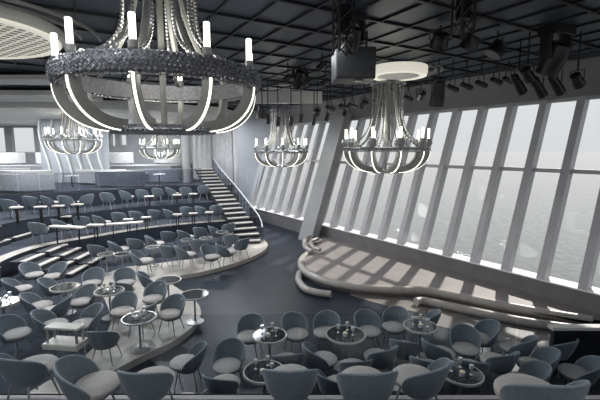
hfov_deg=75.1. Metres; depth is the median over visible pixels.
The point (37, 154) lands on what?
curved sofa
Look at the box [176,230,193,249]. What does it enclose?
tub chair
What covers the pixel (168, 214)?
tub chair
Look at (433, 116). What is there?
window
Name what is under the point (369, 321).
tub chair
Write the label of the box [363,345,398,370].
tub chair
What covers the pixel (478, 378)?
cocktail table
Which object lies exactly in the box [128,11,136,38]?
candle
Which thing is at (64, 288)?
cocktail table
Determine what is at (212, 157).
balustrade
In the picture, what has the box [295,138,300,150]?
candle
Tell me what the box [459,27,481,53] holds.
spotlight
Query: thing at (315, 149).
window
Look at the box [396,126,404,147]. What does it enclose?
candle
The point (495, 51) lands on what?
spotlight
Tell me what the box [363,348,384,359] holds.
seat cushion
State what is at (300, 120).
spotlight
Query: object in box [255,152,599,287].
sea
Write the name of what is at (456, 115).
window
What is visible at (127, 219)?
table
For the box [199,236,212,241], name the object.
cocktail table
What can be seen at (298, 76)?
stage light
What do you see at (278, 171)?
window
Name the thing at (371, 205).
window
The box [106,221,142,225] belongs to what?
countertop
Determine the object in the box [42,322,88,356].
side table
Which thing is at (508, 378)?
seat cushion
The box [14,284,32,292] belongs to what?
seat cushion
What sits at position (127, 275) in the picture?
tub chair
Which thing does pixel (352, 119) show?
window
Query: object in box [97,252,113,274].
cocktail table
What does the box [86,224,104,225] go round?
countertop
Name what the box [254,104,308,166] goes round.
chandelier
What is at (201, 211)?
tub chair
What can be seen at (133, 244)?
tub chair
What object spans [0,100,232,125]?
ceiling
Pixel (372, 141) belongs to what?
candle
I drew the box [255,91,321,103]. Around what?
ceiling beam
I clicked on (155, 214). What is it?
tub chair
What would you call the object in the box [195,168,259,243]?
staircase
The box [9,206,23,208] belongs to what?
countertop
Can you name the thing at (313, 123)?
spotlight
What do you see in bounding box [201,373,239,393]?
tub chair
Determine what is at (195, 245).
tub chair
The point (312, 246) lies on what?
rail
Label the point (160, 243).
seat cushion
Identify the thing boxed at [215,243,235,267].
tub chair
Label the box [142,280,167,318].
tub chair
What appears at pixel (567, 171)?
window frame
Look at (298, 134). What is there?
window
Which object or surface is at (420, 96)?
spotlight
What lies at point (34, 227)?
tub chair
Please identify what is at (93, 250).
tub chair
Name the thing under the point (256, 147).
candle
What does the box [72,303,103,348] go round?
tub chair
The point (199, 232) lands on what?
tub chair
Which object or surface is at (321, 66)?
spotlight
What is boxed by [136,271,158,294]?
tub chair
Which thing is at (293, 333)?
seat cushion
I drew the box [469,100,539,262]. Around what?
window frame
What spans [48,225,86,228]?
countertop
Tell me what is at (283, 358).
tub chair
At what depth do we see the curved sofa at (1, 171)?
23.98 m
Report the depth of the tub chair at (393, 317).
9.15 m
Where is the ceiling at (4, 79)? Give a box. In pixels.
[0,75,51,84]
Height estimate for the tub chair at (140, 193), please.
0.917 m
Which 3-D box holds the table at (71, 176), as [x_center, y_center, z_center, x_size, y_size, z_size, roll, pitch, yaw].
[-13.300,-1.063,22.750,0.760,0.720,0.760,0,7,0]
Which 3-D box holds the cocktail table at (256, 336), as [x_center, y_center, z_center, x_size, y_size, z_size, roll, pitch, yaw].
[-0.632,3.131,8.074,0.740,0.735,0.740,0,7,0]
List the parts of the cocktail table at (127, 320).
stem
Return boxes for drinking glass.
[253,358,257,369]
[266,355,269,365]
[458,357,462,367]
[469,364,473,375]
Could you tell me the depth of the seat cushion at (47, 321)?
8.82 m
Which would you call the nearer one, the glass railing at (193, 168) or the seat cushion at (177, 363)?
the seat cushion at (177, 363)
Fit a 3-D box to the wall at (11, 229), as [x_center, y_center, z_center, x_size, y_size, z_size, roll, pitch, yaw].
[-10.595,1.244,16.835,2.423,0.750,16.817,5,9,35]
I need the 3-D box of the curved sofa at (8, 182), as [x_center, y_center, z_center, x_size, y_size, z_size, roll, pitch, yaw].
[-14.800,-0.930,20.742,3.297,0.950,1.297,0,7,0]
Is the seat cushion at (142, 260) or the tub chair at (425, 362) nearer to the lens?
the tub chair at (425, 362)
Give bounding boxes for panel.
[38,119,109,182]
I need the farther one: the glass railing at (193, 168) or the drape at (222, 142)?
the drape at (222, 142)
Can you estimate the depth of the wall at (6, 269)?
17.73 m
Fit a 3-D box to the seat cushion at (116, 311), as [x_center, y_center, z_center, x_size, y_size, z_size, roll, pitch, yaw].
[-4.311,2.699,9.465,0.534,0.117,0.529,-1,7,-5]
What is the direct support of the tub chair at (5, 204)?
on the floor at (6, 218)
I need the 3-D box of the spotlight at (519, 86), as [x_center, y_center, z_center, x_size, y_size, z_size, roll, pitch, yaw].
[5.227,-3.154,9.282,0.482,1.304,0.277,-4,8,-29]
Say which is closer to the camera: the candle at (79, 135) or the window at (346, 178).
the window at (346, 178)
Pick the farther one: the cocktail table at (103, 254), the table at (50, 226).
the table at (50, 226)
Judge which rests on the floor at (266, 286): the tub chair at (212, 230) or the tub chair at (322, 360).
the tub chair at (322, 360)
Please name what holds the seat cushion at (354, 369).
on the tub chair at (354, 382)
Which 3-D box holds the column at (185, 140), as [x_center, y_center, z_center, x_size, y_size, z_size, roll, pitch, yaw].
[-7.770,-3.329,26.593,0.560,4.240,0.560,0,7,0]
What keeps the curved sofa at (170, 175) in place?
on the floor at (59, 187)
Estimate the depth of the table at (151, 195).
19.70 m
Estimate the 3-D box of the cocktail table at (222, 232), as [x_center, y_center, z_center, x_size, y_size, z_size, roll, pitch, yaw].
[-3.475,1.776,17.422,0.555,0.735,0.555,0,7,0]
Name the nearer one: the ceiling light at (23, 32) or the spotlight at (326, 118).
the ceiling light at (23, 32)
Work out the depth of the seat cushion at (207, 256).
13.98 m
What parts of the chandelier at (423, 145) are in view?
arm, arm, arm, stem, stem, arm, arm, stem, stem, crown, stem, arm, arm, plate, stem, stem, ceiling light, arm, arm, arm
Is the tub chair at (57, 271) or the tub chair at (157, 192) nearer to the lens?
the tub chair at (57, 271)
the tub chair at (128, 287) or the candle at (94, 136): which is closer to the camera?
the tub chair at (128, 287)
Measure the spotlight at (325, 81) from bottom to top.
0.652 m
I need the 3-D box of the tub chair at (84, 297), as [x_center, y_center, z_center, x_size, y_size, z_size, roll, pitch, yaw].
[-5.624,2.668,10.149,0.633,0.819,0.713,3,8,20]
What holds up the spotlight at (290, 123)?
hanging from the ceiling at (283, 13)
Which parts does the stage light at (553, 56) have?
yoke arm, yoke arm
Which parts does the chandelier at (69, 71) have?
arm, arm, arm, stem, arm, stem, arm, stem, stem, stem, arm, stem, stem, arm, arm, arm, arm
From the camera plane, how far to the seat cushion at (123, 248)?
15.15 m
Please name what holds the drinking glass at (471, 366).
on the cocktail table at (478, 378)
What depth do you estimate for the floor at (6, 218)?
19.83 m
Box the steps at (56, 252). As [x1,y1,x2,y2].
[9,244,105,277]
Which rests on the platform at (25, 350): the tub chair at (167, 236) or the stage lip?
the tub chair at (167, 236)
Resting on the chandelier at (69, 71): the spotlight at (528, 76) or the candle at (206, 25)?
the candle at (206, 25)
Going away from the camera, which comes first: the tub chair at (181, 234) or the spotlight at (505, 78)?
the spotlight at (505, 78)
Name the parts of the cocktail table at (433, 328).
stem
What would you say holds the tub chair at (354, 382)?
on the floor
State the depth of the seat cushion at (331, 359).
7.49 m
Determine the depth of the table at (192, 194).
20.81 m
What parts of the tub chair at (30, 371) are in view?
leg, leg, leg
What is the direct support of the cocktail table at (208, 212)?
on the floor at (24, 243)
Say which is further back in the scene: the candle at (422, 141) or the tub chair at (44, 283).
the candle at (422, 141)
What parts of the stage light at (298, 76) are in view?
yoke arm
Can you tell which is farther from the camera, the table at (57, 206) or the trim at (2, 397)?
the table at (57, 206)
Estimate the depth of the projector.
8.31 m
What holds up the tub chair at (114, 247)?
on the platform at (25, 350)
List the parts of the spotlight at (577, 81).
hanging rod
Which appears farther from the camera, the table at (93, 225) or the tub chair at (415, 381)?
the table at (93, 225)
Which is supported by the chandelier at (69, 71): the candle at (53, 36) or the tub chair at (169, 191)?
the candle at (53, 36)
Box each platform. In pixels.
[0,233,230,393]
[26,233,267,393]
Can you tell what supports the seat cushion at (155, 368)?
on the tub chair at (155, 382)
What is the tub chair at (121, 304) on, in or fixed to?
on the platform at (160, 343)
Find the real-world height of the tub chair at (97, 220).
0.917 m
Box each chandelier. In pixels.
[43,113,102,153]
[45,0,261,135]
[138,122,180,158]
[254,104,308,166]
[342,60,442,173]
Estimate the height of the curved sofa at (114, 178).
0.950 m
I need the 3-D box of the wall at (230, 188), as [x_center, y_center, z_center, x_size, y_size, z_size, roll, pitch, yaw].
[-6.151,-2.925,30.282,0.406,7.100,8.607,-4,8,-28]
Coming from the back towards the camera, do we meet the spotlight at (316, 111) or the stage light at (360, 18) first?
the spotlight at (316, 111)
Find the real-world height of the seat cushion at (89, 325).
0.117 m
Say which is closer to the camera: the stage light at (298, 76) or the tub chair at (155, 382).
the tub chair at (155, 382)
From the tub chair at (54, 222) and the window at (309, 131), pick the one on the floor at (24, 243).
the tub chair at (54, 222)
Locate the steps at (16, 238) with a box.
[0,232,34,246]
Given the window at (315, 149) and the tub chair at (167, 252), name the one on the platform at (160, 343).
the tub chair at (167, 252)
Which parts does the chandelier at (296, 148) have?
arm, arm, stem, stem, stem, crown, stem, stem, arm, arm, arm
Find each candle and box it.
[46,127,51,138]
[50,32,58,55]
[59,127,64,138]
[64,16,73,43]
[77,127,82,138]
[92,129,96,138]
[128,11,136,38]
[203,21,209,46]
[246,38,251,59]
[254,138,258,150]
[263,138,268,150]
[280,138,284,150]
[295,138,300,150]
[304,139,308,150]
[342,129,347,147]
[347,128,355,147]
[354,130,358,146]
[368,127,376,147]
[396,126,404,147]
[418,127,426,147]
[425,128,432,146]
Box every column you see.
[181,135,190,182]
[298,108,351,239]
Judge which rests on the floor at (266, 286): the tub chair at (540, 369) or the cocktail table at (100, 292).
the tub chair at (540, 369)
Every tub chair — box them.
[0,199,20,218]
[0,278,32,308]
[0,314,33,358]
[0,353,60,399]
[18,262,43,285]
[18,292,52,326]
[21,196,40,214]
[27,222,50,241]
[30,309,67,349]
[37,277,64,301]
[40,195,58,214]
[43,261,67,282]
[43,294,71,331]
[51,219,72,239]
[52,354,120,399]
[57,195,75,212]
[70,283,97,319]
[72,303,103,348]
[73,216,91,234]
[77,194,93,211]
[82,267,104,299]
[85,331,121,365]
[87,245,109,266]
[91,215,110,234]
[99,192,115,209]
[107,241,129,263]
[109,282,134,291]
[110,291,137,331]
[111,212,126,229]
[113,267,135,284]
[117,366,174,399]
[118,190,134,205]
[126,238,145,258]
[128,211,144,227]
[128,302,156,340]
[129,250,153,274]
[135,189,148,204]
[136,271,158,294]
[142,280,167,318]
[144,235,164,257]
[147,210,162,226]
[151,188,163,202]
[158,294,185,336]
[159,246,178,266]
[160,231,175,246]
[162,209,177,225]
[165,187,178,201]
[169,341,206,391]
[174,245,195,269]
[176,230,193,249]
[179,187,191,201]
[179,206,193,221]
[180,389,207,393]
[189,240,206,258]
[193,227,207,240]
[194,206,209,221]
[197,185,208,199]
[200,244,220,272]
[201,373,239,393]
[208,226,224,243]
[209,205,222,219]
[213,337,245,393]
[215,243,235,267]
[221,223,235,234]
[223,234,238,251]
[232,238,249,259]
[237,313,264,358]
[262,364,317,399]
[271,352,303,364]
[281,311,308,351]
[302,342,337,390]
[313,310,340,353]
[316,369,340,393]
[336,366,398,399]
[339,358,372,371]
[354,309,380,354]
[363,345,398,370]
[381,305,409,345]
[389,339,420,369]
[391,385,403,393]
[392,357,451,399]
[409,356,434,367]
[410,309,441,342]
[421,338,455,359]
[449,323,481,359]
[453,358,490,393]
[474,319,500,361]
[480,351,519,378]
[493,373,590,399]
[498,335,538,357]
[509,360,551,381]
[516,346,560,372]
[537,338,578,378]
[557,355,599,393]
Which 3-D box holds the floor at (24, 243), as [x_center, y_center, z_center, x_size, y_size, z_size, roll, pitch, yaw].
[-18.270,2.007,16.388,29.461,0.650,18.000,0,7,0]
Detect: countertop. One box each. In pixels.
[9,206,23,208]
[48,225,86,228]
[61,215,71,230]
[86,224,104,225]
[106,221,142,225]
[547,324,599,330]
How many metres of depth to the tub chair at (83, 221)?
17.02 m
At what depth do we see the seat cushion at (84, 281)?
11.46 m
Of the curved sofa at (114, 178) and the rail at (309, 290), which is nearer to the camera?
the rail at (309, 290)
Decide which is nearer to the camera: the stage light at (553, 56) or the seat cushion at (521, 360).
the seat cushion at (521, 360)
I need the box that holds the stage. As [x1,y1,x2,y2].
[304,234,599,323]
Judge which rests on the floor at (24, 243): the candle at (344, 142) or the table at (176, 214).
the table at (176, 214)
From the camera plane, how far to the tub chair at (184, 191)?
22.47 m
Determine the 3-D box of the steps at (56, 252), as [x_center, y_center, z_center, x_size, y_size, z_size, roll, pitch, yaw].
[-8.850,2.221,14.551,2.100,0.592,2.500,0,7,0]
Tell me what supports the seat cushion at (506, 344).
on the tub chair at (526, 345)
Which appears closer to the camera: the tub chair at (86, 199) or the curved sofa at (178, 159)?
the tub chair at (86, 199)
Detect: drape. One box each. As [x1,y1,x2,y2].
[191,122,212,178]
[212,130,232,184]
[232,128,237,192]
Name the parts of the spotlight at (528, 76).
hanging rod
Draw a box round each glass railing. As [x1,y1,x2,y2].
[0,168,201,194]
[0,394,599,394]
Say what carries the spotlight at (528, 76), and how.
hanging from the ceiling at (283, 13)
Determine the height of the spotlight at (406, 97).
0.897 m
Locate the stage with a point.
(339, 260)
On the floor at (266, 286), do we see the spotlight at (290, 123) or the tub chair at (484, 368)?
the tub chair at (484, 368)
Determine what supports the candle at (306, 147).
on the chandelier at (296, 148)
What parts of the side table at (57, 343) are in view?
leg, leg, leg, leg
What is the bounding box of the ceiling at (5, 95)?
[0,90,102,101]
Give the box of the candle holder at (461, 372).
[459,370,464,376]
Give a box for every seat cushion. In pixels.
[3,327,31,340]
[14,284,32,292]
[23,354,57,372]
[25,271,43,278]
[32,300,52,308]
[43,272,60,279]
[44,318,67,330]
[70,297,90,306]
[72,318,93,330]
[74,370,120,399]
[82,279,101,285]
[110,306,132,316]
[117,279,134,284]
[121,246,129,251]
[137,366,174,383]
[139,257,153,263]
[142,294,162,303]
[156,241,164,245]
[158,308,179,319]
[169,354,194,371]
[187,251,195,256]
[205,254,220,259]
[213,357,240,374]
[214,373,239,387]
[228,249,235,254]
[237,330,255,343]
[273,364,306,370]
[277,352,293,354]
[286,327,308,340]
[313,326,329,339]
[314,351,337,367]
[327,375,336,381]
[341,358,361,361]
[341,366,381,372]
[359,325,380,338]
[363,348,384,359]
[382,321,404,333]
[392,364,429,387]
[435,345,455,359]
[452,341,479,356]
[478,331,490,345]
[480,352,502,362]
[493,373,550,399]
[498,339,520,352]
[516,357,538,367]
[537,340,548,347]
[557,363,588,380]
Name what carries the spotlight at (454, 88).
hanging from the ceiling at (283, 13)
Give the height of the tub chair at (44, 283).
0.819 m
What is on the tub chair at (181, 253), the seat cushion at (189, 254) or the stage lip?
the seat cushion at (189, 254)
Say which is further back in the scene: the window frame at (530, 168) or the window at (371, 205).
the window at (371, 205)
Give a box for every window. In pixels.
[11,127,35,152]
[110,133,115,146]
[120,134,126,145]
[249,126,278,206]
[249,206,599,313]
[257,125,285,208]
[265,124,297,210]
[273,122,308,212]
[283,121,319,214]
[293,120,329,217]
[322,118,358,223]
[330,117,372,226]
[344,115,390,230]
[360,113,409,234]
[377,111,429,238]
[397,109,452,243]
[418,106,478,249]
[442,103,507,255]
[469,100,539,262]
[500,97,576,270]
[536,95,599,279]
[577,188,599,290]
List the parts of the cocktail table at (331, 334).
stem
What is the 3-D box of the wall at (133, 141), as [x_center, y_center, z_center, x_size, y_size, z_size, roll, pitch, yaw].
[-24.000,-4.498,33.903,32.000,4.900,0.300,0,7,0]
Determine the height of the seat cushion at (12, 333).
0.117 m
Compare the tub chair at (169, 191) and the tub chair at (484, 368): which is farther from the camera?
the tub chair at (169, 191)
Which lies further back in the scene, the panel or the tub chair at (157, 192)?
the panel
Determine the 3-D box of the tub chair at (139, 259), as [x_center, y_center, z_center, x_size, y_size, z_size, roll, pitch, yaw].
[-5.540,2.181,13.661,0.777,0.892,0.690,-1,7,-10]
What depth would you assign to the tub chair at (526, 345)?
7.81 m
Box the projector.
[331,31,375,83]
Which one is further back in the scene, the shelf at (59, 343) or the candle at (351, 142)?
the candle at (351, 142)
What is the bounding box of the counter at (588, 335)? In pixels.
[547,324,599,373]
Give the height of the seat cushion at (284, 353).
0.117 m
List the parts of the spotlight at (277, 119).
hanging rod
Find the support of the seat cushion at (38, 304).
on the tub chair at (30, 301)
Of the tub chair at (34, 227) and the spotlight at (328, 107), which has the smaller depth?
the spotlight at (328, 107)
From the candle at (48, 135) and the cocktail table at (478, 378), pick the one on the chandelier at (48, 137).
the candle at (48, 135)
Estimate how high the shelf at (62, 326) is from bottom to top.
0.050 m
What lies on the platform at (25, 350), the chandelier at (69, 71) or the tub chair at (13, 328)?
the tub chair at (13, 328)
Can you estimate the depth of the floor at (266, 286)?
10.89 m
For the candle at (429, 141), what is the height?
0.630 m
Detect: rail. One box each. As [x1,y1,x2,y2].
[295,270,331,297]
[302,234,313,252]
[309,237,321,251]
[413,297,570,329]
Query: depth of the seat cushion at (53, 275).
12.02 m
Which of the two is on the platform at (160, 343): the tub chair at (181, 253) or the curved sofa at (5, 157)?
the tub chair at (181, 253)
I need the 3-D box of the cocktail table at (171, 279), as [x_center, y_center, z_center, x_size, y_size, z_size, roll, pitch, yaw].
[-3.710,2.598,11.006,0.740,0.735,0.740,0,7,0]
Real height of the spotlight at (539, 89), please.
1.405 m
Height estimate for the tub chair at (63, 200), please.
0.917 m
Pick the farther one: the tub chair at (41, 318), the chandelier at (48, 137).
the chandelier at (48, 137)
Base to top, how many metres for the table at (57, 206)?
0.710 m
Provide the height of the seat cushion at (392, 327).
0.117 m
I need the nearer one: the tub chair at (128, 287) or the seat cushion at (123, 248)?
the tub chair at (128, 287)
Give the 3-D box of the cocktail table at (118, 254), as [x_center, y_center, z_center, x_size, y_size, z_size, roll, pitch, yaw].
[-6.253,2.247,13.746,0.555,0.735,0.555,0,7,0]
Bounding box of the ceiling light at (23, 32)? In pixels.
[0,0,100,58]
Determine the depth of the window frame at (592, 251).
10.65 m
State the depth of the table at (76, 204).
16.80 m
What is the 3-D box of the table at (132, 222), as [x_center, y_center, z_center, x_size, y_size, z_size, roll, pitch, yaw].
[-7.308,1.311,16.313,1.410,0.750,0.300,-3,8,-23]
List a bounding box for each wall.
[0,126,192,162]
[0,185,203,211]
[0,202,216,241]
[0,221,227,287]
[207,127,238,202]
[238,110,271,217]
[268,57,599,124]
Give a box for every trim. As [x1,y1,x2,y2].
[0,201,213,226]
[0,220,224,267]
[0,395,599,399]
[1,185,192,194]
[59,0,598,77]
[268,51,599,109]
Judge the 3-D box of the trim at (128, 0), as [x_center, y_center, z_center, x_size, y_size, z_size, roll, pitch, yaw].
[-4.695,-4.493,14.600,42.686,0.040,35.978,0,7,0]
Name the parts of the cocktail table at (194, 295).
stem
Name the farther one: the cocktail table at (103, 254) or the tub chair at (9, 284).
the cocktail table at (103, 254)
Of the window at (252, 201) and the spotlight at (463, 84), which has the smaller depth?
the spotlight at (463, 84)
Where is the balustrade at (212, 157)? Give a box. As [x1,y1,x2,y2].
[212,157,262,227]
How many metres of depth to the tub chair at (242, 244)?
15.46 m
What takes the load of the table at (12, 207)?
on the floor at (6, 218)
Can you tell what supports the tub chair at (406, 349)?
on the floor at (266, 286)
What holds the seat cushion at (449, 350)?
on the tub chair at (434, 352)
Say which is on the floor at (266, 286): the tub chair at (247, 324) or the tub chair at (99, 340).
the tub chair at (247, 324)
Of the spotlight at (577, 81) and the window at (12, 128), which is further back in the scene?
the window at (12, 128)
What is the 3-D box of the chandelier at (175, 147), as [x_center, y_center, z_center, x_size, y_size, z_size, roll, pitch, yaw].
[-10.501,-4.650,29.145,2.888,3.180,2.983,-7,10,-44]
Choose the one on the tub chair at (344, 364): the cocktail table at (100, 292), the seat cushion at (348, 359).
the seat cushion at (348, 359)
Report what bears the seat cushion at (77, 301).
on the tub chair at (84, 297)
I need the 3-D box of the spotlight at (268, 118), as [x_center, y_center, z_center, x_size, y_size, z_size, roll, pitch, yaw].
[-1.249,-3.760,15.157,0.213,1.596,0.213,7,10,44]
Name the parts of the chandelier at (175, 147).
arm, arm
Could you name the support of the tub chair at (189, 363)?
on the floor at (266, 286)
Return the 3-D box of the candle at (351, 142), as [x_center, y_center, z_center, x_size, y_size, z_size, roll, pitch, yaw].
[1.669,-2.006,12.595,0.279,0.630,0.279,0,7,0]
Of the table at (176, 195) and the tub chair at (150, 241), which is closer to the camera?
the tub chair at (150, 241)
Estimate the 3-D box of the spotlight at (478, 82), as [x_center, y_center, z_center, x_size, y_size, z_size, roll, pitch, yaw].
[5.326,-3.681,11.429,0.448,0.804,0.209,-5,9,-33]
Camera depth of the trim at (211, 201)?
19.10 m
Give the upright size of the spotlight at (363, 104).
1.221 m
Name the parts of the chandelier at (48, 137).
arm, arm, stem, arm, stem, arm, arm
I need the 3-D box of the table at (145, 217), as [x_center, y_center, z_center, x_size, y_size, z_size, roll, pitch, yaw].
[-7.068,1.119,17.968,0.403,0.710,0.220,-1,7,-7]
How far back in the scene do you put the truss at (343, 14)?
6.49 m
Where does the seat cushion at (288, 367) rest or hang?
on the tub chair at (286, 381)
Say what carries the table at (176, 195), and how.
on the floor at (6, 218)
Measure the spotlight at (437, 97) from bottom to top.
1.386 m
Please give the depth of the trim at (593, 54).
13.37 m
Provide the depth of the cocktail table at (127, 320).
8.49 m
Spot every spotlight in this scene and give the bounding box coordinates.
[256,76,266,118]
[266,82,270,123]
[275,83,280,125]
[283,62,292,82]
[288,84,292,125]
[298,89,302,122]
[300,66,308,87]
[311,86,315,125]
[313,81,320,116]
[316,53,326,71]
[320,67,328,86]
[324,87,329,121]
[325,76,335,111]
[338,84,348,110]
[342,87,346,116]
[347,84,357,109]
[359,84,367,108]
[404,81,412,101]
[416,78,425,100]
[429,25,450,50]
[429,58,445,107]
[446,60,458,92]
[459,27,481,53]
[460,60,472,90]
[475,60,487,88]
[485,31,507,59]
[490,60,502,85]
[502,60,512,84]
[510,39,527,95]
[519,31,535,83]
[531,60,547,98]
[547,68,565,95]
[569,31,585,89]
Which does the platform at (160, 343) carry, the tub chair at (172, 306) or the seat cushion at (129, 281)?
the tub chair at (172, 306)
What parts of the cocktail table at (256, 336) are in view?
stem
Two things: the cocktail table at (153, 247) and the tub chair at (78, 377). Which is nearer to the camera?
the tub chair at (78, 377)
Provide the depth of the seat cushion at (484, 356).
7.61 m
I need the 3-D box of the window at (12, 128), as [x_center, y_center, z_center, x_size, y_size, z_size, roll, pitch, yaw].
[-23.905,-5.212,33.812,2.014,2.259,0.200,0,7,0]
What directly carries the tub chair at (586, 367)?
on the floor at (266, 286)
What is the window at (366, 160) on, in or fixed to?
attached to the window sill at (572, 297)
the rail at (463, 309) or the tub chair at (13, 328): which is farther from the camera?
the rail at (463, 309)
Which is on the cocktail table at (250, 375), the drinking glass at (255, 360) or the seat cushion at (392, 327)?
the drinking glass at (255, 360)
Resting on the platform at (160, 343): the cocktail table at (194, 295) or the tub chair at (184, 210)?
the cocktail table at (194, 295)
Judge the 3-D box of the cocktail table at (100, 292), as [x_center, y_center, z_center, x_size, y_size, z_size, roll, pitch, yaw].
[-4.942,2.708,10.150,0.740,0.735,0.740,0,7,0]
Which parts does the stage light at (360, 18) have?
yoke arm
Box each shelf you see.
[42,335,88,351]
[44,322,84,330]
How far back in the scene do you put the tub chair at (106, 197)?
19.55 m
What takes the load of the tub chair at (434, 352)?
on the floor at (266, 286)
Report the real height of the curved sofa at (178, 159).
0.950 m
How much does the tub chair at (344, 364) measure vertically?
0.819 m
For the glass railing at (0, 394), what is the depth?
5.14 m
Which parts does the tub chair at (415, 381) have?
leg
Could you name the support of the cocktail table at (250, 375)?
on the floor at (266, 286)
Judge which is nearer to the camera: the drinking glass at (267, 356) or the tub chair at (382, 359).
the drinking glass at (267, 356)
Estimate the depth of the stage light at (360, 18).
7.57 m
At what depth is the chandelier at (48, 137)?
21.95 m
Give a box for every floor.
[0,177,202,192]
[0,194,213,223]
[0,213,224,255]
[113,218,599,393]
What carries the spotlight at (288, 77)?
hanging from the ceiling at (283, 13)
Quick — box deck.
[0,163,192,178]
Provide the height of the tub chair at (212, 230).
0.892 m
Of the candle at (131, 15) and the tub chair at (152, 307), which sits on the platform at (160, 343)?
the tub chair at (152, 307)
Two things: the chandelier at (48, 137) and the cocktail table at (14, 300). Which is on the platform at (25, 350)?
the cocktail table at (14, 300)
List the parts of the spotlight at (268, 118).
hanging rod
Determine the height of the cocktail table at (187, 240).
0.735 m
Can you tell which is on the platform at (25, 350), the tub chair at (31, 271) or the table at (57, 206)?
the tub chair at (31, 271)
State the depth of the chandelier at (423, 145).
12.54 m
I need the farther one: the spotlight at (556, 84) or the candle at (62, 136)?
the candle at (62, 136)
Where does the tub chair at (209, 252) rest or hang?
on the platform at (160, 343)
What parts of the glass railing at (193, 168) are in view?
rail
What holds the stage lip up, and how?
attached to the stage
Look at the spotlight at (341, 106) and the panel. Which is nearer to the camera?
the spotlight at (341, 106)
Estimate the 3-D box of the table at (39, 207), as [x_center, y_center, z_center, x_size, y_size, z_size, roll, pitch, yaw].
[-10.671,0.606,16.075,0.443,0.710,0.220,-1,7,-6]
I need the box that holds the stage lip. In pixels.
[297,251,592,323]
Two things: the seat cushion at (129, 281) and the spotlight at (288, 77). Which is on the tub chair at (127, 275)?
the seat cushion at (129, 281)
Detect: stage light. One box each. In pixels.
[291,70,308,88]
[340,11,365,54]
[535,23,576,77]
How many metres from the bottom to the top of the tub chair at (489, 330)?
0.819 m
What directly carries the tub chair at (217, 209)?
on the floor at (24, 243)
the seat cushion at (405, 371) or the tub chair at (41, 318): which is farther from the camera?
the tub chair at (41, 318)
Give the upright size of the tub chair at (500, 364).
0.819 m
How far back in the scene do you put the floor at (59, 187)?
23.70 m
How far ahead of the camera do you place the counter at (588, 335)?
7.79 m
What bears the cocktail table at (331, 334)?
on the floor at (266, 286)
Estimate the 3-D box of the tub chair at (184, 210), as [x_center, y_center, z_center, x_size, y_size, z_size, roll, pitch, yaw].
[-5.842,0.735,20.177,0.709,0.917,0.799,0,7,0]
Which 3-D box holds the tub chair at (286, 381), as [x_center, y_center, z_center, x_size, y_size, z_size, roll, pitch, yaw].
[-0.115,2.248,4.670,0.664,0.860,0.749,0,7,0]
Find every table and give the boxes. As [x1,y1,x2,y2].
[0,296,20,314]
[9,206,23,223]
[33,206,46,222]
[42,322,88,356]
[48,225,86,244]
[49,282,80,315]
[52,205,64,220]
[64,175,78,187]
[71,203,83,219]
[86,224,104,241]
[93,286,124,320]
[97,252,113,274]
[106,221,142,240]
[113,252,129,266]
[120,310,156,353]
[123,218,133,233]
[141,216,150,231]
[144,195,153,209]
[145,245,159,266]
[154,275,181,295]
[172,194,181,207]
[172,213,181,227]
[180,238,193,251]
[181,289,208,324]
[189,193,197,205]
[189,212,197,226]
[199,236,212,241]
[205,211,212,225]
[216,230,227,247]
[243,359,281,393]
[251,327,286,359]
[325,325,365,372]
[403,318,437,358]
[446,361,484,393]
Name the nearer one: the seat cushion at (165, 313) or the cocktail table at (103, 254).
the seat cushion at (165, 313)
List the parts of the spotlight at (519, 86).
hanging rod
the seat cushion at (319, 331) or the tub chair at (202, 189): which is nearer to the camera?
the seat cushion at (319, 331)
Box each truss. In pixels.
[332,0,354,56]
[450,0,476,38]
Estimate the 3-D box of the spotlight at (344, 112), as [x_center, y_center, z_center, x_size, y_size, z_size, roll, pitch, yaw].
[1.876,-4.100,16.308,0.213,1.214,0.213,5,9,32]
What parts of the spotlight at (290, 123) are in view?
hanging rod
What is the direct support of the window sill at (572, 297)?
in the wall at (249, 168)
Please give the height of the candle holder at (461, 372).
0.100 m
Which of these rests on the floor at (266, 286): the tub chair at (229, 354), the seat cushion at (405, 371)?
the tub chair at (229, 354)
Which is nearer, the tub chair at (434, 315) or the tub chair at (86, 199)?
the tub chair at (434, 315)
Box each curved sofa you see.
[0,152,25,163]
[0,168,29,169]
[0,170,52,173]
[0,173,54,190]
[35,152,41,163]
[75,169,125,182]
[95,171,145,185]
[109,152,133,163]
[142,168,179,181]
[153,152,190,163]
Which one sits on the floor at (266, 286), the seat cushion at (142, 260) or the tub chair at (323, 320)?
the tub chair at (323, 320)
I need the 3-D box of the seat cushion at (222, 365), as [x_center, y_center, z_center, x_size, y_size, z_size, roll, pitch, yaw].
[-1.378,3.127,7.356,0.534,0.117,0.529,1,7,10]
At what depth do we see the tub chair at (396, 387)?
6.08 m

